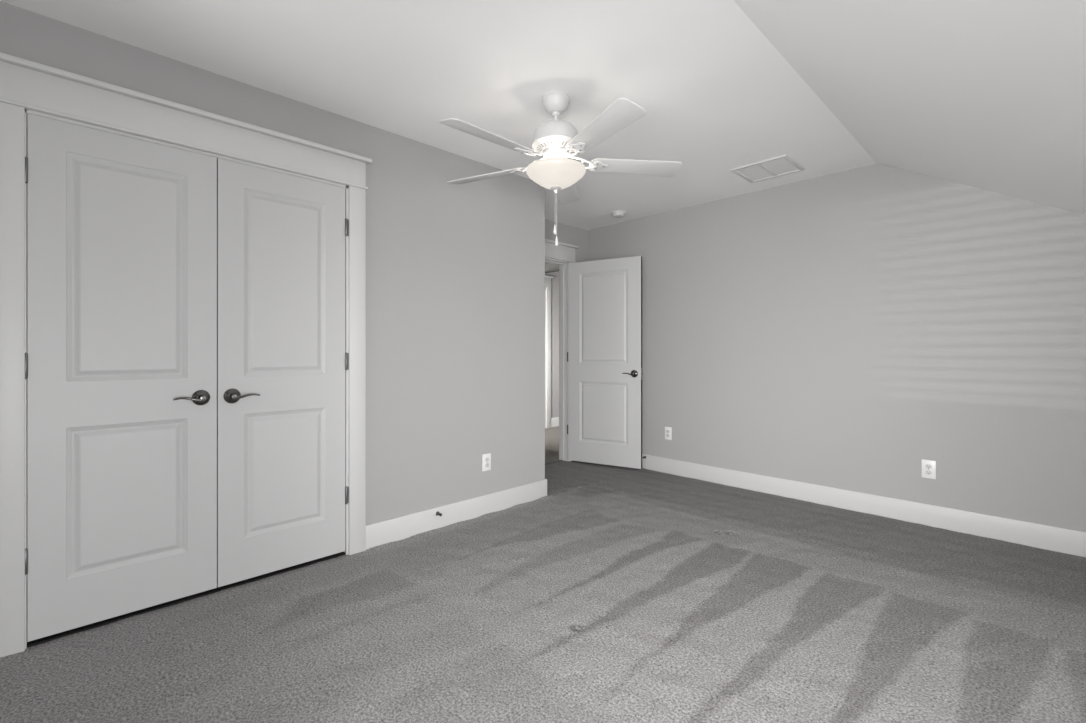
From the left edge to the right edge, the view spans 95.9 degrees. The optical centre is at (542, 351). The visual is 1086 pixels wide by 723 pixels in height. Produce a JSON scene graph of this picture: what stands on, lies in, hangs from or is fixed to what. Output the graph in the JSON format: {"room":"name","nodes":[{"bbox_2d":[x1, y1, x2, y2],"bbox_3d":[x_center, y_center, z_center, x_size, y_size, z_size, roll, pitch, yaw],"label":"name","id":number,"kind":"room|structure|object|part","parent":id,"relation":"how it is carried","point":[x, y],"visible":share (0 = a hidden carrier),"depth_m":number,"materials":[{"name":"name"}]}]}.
{"room":"empty bedroom","nodes":[
{"label":"empty bedroom","id":0,"kind":"room"},
{"bbox_2d":[0,1,544,524],"bbox_3d":[-1.201,-0.086,2.716,3.292,2.442,0.115,0,0,-44],"label":"wall","id":1,"kind":"structure","parent":0,"point":[455,273],"depth_m":3.09,"materials":[{"name":"grey paint"}]},
{"bbox_2d":[25,113,216,641],"bbox_3d":[-1.753,0.100,2.074,0.635,2.022,0.089,0,0,-44],"label":"door","id":2,"kind":"structure","parent":1,"relation":"in","point":[121,355],"depth_m":2.06,"materials":[{"name":"white paint"}]},
{"bbox_3d":[-1.588,0.215,2.190,0.107,0.025,0.019,0,0,-42],"label":"lever","id":3,"kind":"part","parent":2,"relation":"part of","materials":[{"name":"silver metal"}]},
{"bbox_2d":[0,52,371,656],"bbox_3d":[-1.559,0.023,2.332,1.486,2.244,0.161,0,0,-44],"label":"door frame","id":4,"kind":"structure","parent":1,"relation":"attached to","point":[26,86],"depth_m":1.96,"materials":[{"name":"white paint"}]},
{"bbox_3d":[-2.005,0.110,1.832,0.093,2.070,0.020,0,0,-44],"label":"casing","id":5,"kind":"part","parent":4,"relation":"part of","materials":[{"name":"white paint"}]},
{"bbox_3d":[-1.525,-0.931,2.297,1.450,0.013,0.029,0,0,-44],"label":"bead moulding","id":6,"kind":"part","parent":4,"relation":"part of","materials":[{"name":"white paint"}]},
{"bbox_3d":[-1.519,-1.088,2.291,1.486,0.022,0.046,0,0,-44],"label":"cap moulding","id":7,"kind":"part","parent":4,"relation":"part of","materials":[{"name":"white paint"}]},
{"bbox_3d":[-1.051,0.110,2.769,0.093,2.070,0.020,0,0,-44],"label":"casing","id":8,"kind":"part","parent":4,"relation":"part of","materials":[{"name":"white paint"}]},
{"bbox_2d":[217,158,348,586],"bbox_3d":[-1.302,0.100,2.517,0.622,2.022,0.089,0,0,-44],"label":"door","id":9,"kind":"structure","parent":1,"relation":"in","point":[282,359],"depth_m":2.49,"materials":[{"name":"white paint"}]},
{"bbox_3d":[-1.420,0.215,2.356,0.019,0.025,0.107,0,0,43],"label":"lever","id":10,"kind":"part","parent":9,"relation":"part of","materials":[{"name":"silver metal"}]},
{"bbox_2d":[366,479,546,549],"bbox_3d":[-1.150,1.071,2.675,3.306,0.148,0.014,0,0,-44],"label":"baseboard","id":11,"kind":"structure","parent":1,"relation":"attached to","point":[402,527],"depth_m":3.20,"materials":[{"name":"white paint"}]},
{"bbox_2d":[482,453,490,470],"bbox_3d":[-0.393,0.774,3.422,0.074,0.118,0.009,0,0,-44],"label":"electrical outlet","id":12,"kind":"object","parent":1,"relation":"attached to","point":[486,458],"visible":1,"depth_m":3.42,"materials":[{"name":"white plastic"}]},
{"bbox_2d":[0,0,875,229],"bbox_3d":[-0.298,-1.357,2.759,4.870,0.100,2.745,0,0,-44],"label":"ceiling","id":13,"kind":"structure","parent":0,"point":[717,97],"depth_m":2.28,"materials":[{"name":"white paint"}]},
{"bbox_2d":[439,91,681,245],"bbox_3d":[0.031,-0.925,2.489,1.236,0.764,1.296,0,0,-44],"label":"ceiling fan","id":14,"kind":"object","parent":13,"relation":"hanging from","point":[555,139],"visible":1,"depth_m":2.44,"materials":[{"name":"white plastic"}]},
{"bbox_3d":[-0.307,-0.973,2.719,0.493,0.006,0.136,0,13,28],"label":"blade","id":15,"kind":"part","parent":14,"relation":"part of","materials":[{"name":"white wood"}]},
{"bbox_3d":[-0.234,-0.973,2.229,0.493,0.006,0.136,0,13,-44],"label":"blade","id":16,"kind":"part","parent":14,"relation":"part of","materials":[{"name":"white wood"}]},
{"bbox_3d":[0.067,-0.890,2.525,0.307,0.098,0.307,0,0,-44],"label":"lamp shade","id":17,"kind":"part","parent":14,"relation":"part of","materials":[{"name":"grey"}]},
{"bbox_3d":[0.136,-0.973,2.940,0.136,0.006,0.493,-13,-2,9],"label":"blade","id":18,"kind":"part","parent":14,"relation":"part of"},
{"bbox_3d":[0.255,-0.973,2.147,0.136,0.006,0.493,14,-6,-26],"label":"blade","id":19,"kind":"part","parent":14,"relation":"part of","materials":[{"name":"white wood"}]},
{"bbox_3d":[0.483,-0.973,2.587,0.493,0.006,0.136,0,-13,-8],"label":"blade","id":20,"kind":"part","parent":14,"relation":"part of","materials":[{"name":"white wood"}]},
{"bbox_2d":[611,210,625,217],"bbox_3d":[0.711,-1.287,4.607,0.144,0.040,0.144,0,0,-44],"label":"smoke detector","id":21,"kind":"object","parent":13,"relation":"attached to","point":[619,213],"visible":1,"depth_m":4.57,"materials":[{"name":"white plastic"}]},
{"bbox_2d":[730,154,804,182],"bbox_3d":[1.608,-1.301,3.508,0.370,0.012,0.380,0,0,-44],"label":"ceiling vent","id":22,"kind":"object","parent":13,"relation":"in","point":[760,165],"visible":1,"depth_m":3.49,"materials":[{"name":"white metal"}]},
{"bbox_3d":[1.547,-1.301,3.570,0.319,0.004,0.154,0,0,-44],"label":"louvre panel","id":23,"kind":"part","parent":22,"relation":"part of","materials":[{"name":"white metal"}]},
{"bbox_3d":[1.669,-1.301,3.446,0.319,0.004,0.154,0,0,-44],"label":"louvre panel","id":24,"kind":"part","parent":22,"relation":"part of","materials":[{"name":"white metal"}]},
{"bbox_2d":[0,426,1085,722],"bbox_3d":[0.528,1.159,3.388,6.900,0.053,6.705,0,0,-44],"label":"floor","id":25,"kind":"structure","parent":0,"point":[616,594],"depth_m":1.99,"materials":[{"name":"grey carpet"}]},
{"bbox_2d":[27,552,345,647],"bbox_3d":[-1.571,1.132,2.345,1.242,0.010,0.096,0,0,-44],"label":"threshold","id":26,"kind":"object","parent":25,"relation":"on","point":[180,600],"visible":0.43,"depth_m":2.20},
{"bbox_2d":[545,262,558,272],"bbox_3d":[-0.018,-1.142,6.157,3.800,1.146,1.714,0,0,-44],"label":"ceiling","id":27,"kind":"structure","parent":0,"point":[549,267],"depth_m":6.87,"materials":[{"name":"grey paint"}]},
{"bbox_2d":[545,219,586,417],"bbox_3d":[0.022,-0.265,6.116,4.030,2.800,1.829,0,0,-44],"label":"wall","id":28,"kind":"structure","parent":0,"point":[554,281],"depth_m":7.34,"materials":[{"name":"grey paint"}]},
{"bbox_2d":[545,275,553,427],"bbox_3d":[-0.232,0.013,6.990,1.005,2.264,0.096,0,0,-44],"label":"door frame","id":29,"kind":"structure","parent":28,"relation":"attached to","point":[548,287],"depth_m":7.25,"materials":[{"name":"white paint"}]},
{"bbox_3d":[0.082,0.100,7.282,0.093,2.090,0.020,0,0,-44],"label":"casing","id":30,"kind":"part","parent":29,"relation":"part of","materials":[{"name":"white paint"}]},
{"bbox_2d":[551,417,558,426],"bbox_3d":[0.468,1.071,7.665,0.993,0.148,0.014,0,0,-44],"label":"baseboard","id":31,"kind":"structure","parent":28,"relation":"attached to","point":[554,421],"depth_m":7.38,"materials":[{"name":"white paint"}]},
{"bbox_2d":[545,239,578,461],"bbox_3d":[-0.048,0.023,4.815,1.033,2.244,0.161,0,0,-44],"label":"door frame","id":32,"kind":"structure","parent":28,"relation":"attached to","point":[562,254],"depth_m":5.09,"materials":[{"name":"white paint"}]},
{"bbox_3d":[-0.013,-0.931,4.780,0.997,0.013,0.029,0,0,-44],"label":"bead moulding","id":33,"kind":"part","parent":32,"relation":"part of","materials":[{"name":"white paint"}]},
{"bbox_3d":[-0.008,-1.088,4.774,1.033,0.022,0.046,0,0,-44],"label":"cap moulding","id":34,"kind":"part","parent":32,"relation":"part of","materials":[{"name":"white paint"}]},
{"bbox_2d":[567,256,642,468],"bbox_3d":[0.603,0.104,4.858,0.796,2.022,0.144,0,0,30],"label":"door","id":35,"kind":"structure","parent":28,"relation":"in","point":[604,354],"depth_m":4.83,"materials":[{"name":"white paint"}]},
{"bbox_2d":[587,163,1085,531],"bbox_3d":[2.182,-0.096,3.627,0.115,2.462,4.750,0,0,-44],"label":"wall","id":36,"kind":"structure","parent":0,"point":[851,329],"depth_m":3.41,"materials":[{"name":"grey paint"}]},
{"bbox_2d":[665,427,671,439],"bbox_3d":[1.167,0.764,4.572,0.009,0.118,0.074,0,0,-44],"label":"electrical outlet","id":37,"kind":"object","parent":36,"relation":"attached to","point":[668,430],"visible":1,"depth_m":4.56,"materials":[{"name":"white plastic"}]},
{"bbox_2d":[642,454,1085,556],"bbox_3d":[2.095,1.071,3.623,0.014,0.148,4.635,0,0,-44],"label":"baseboard","id":38,"kind":"structure","parent":36,"relation":"attached to","point":[1058,539],"depth_m":3.32,"materials":[{"name":"white paint"}]},
{"bbox_2d":[922,459,935,478],"bbox_3d":[2.517,0.769,3.197,0.009,0.118,0.074,0,0,-44],"label":"electrical outlet","id":39,"kind":"object","parent":36,"relation":"attached to","point":[928,466],"visible":1,"depth_m":3.19,"materials":[{"name":"white plastic"}]},
{"bbox_2d":[734,0,1085,214],"bbox_3d":[1.406,-0.756,1.023,4.870,1.302,2.120,0,0,-44],"label":"ceiling","id":40,"kind":"structure","parent":0,"point":[989,95],"depth_m":1.84,"materials":[{"name":"white paint"}]}
]}

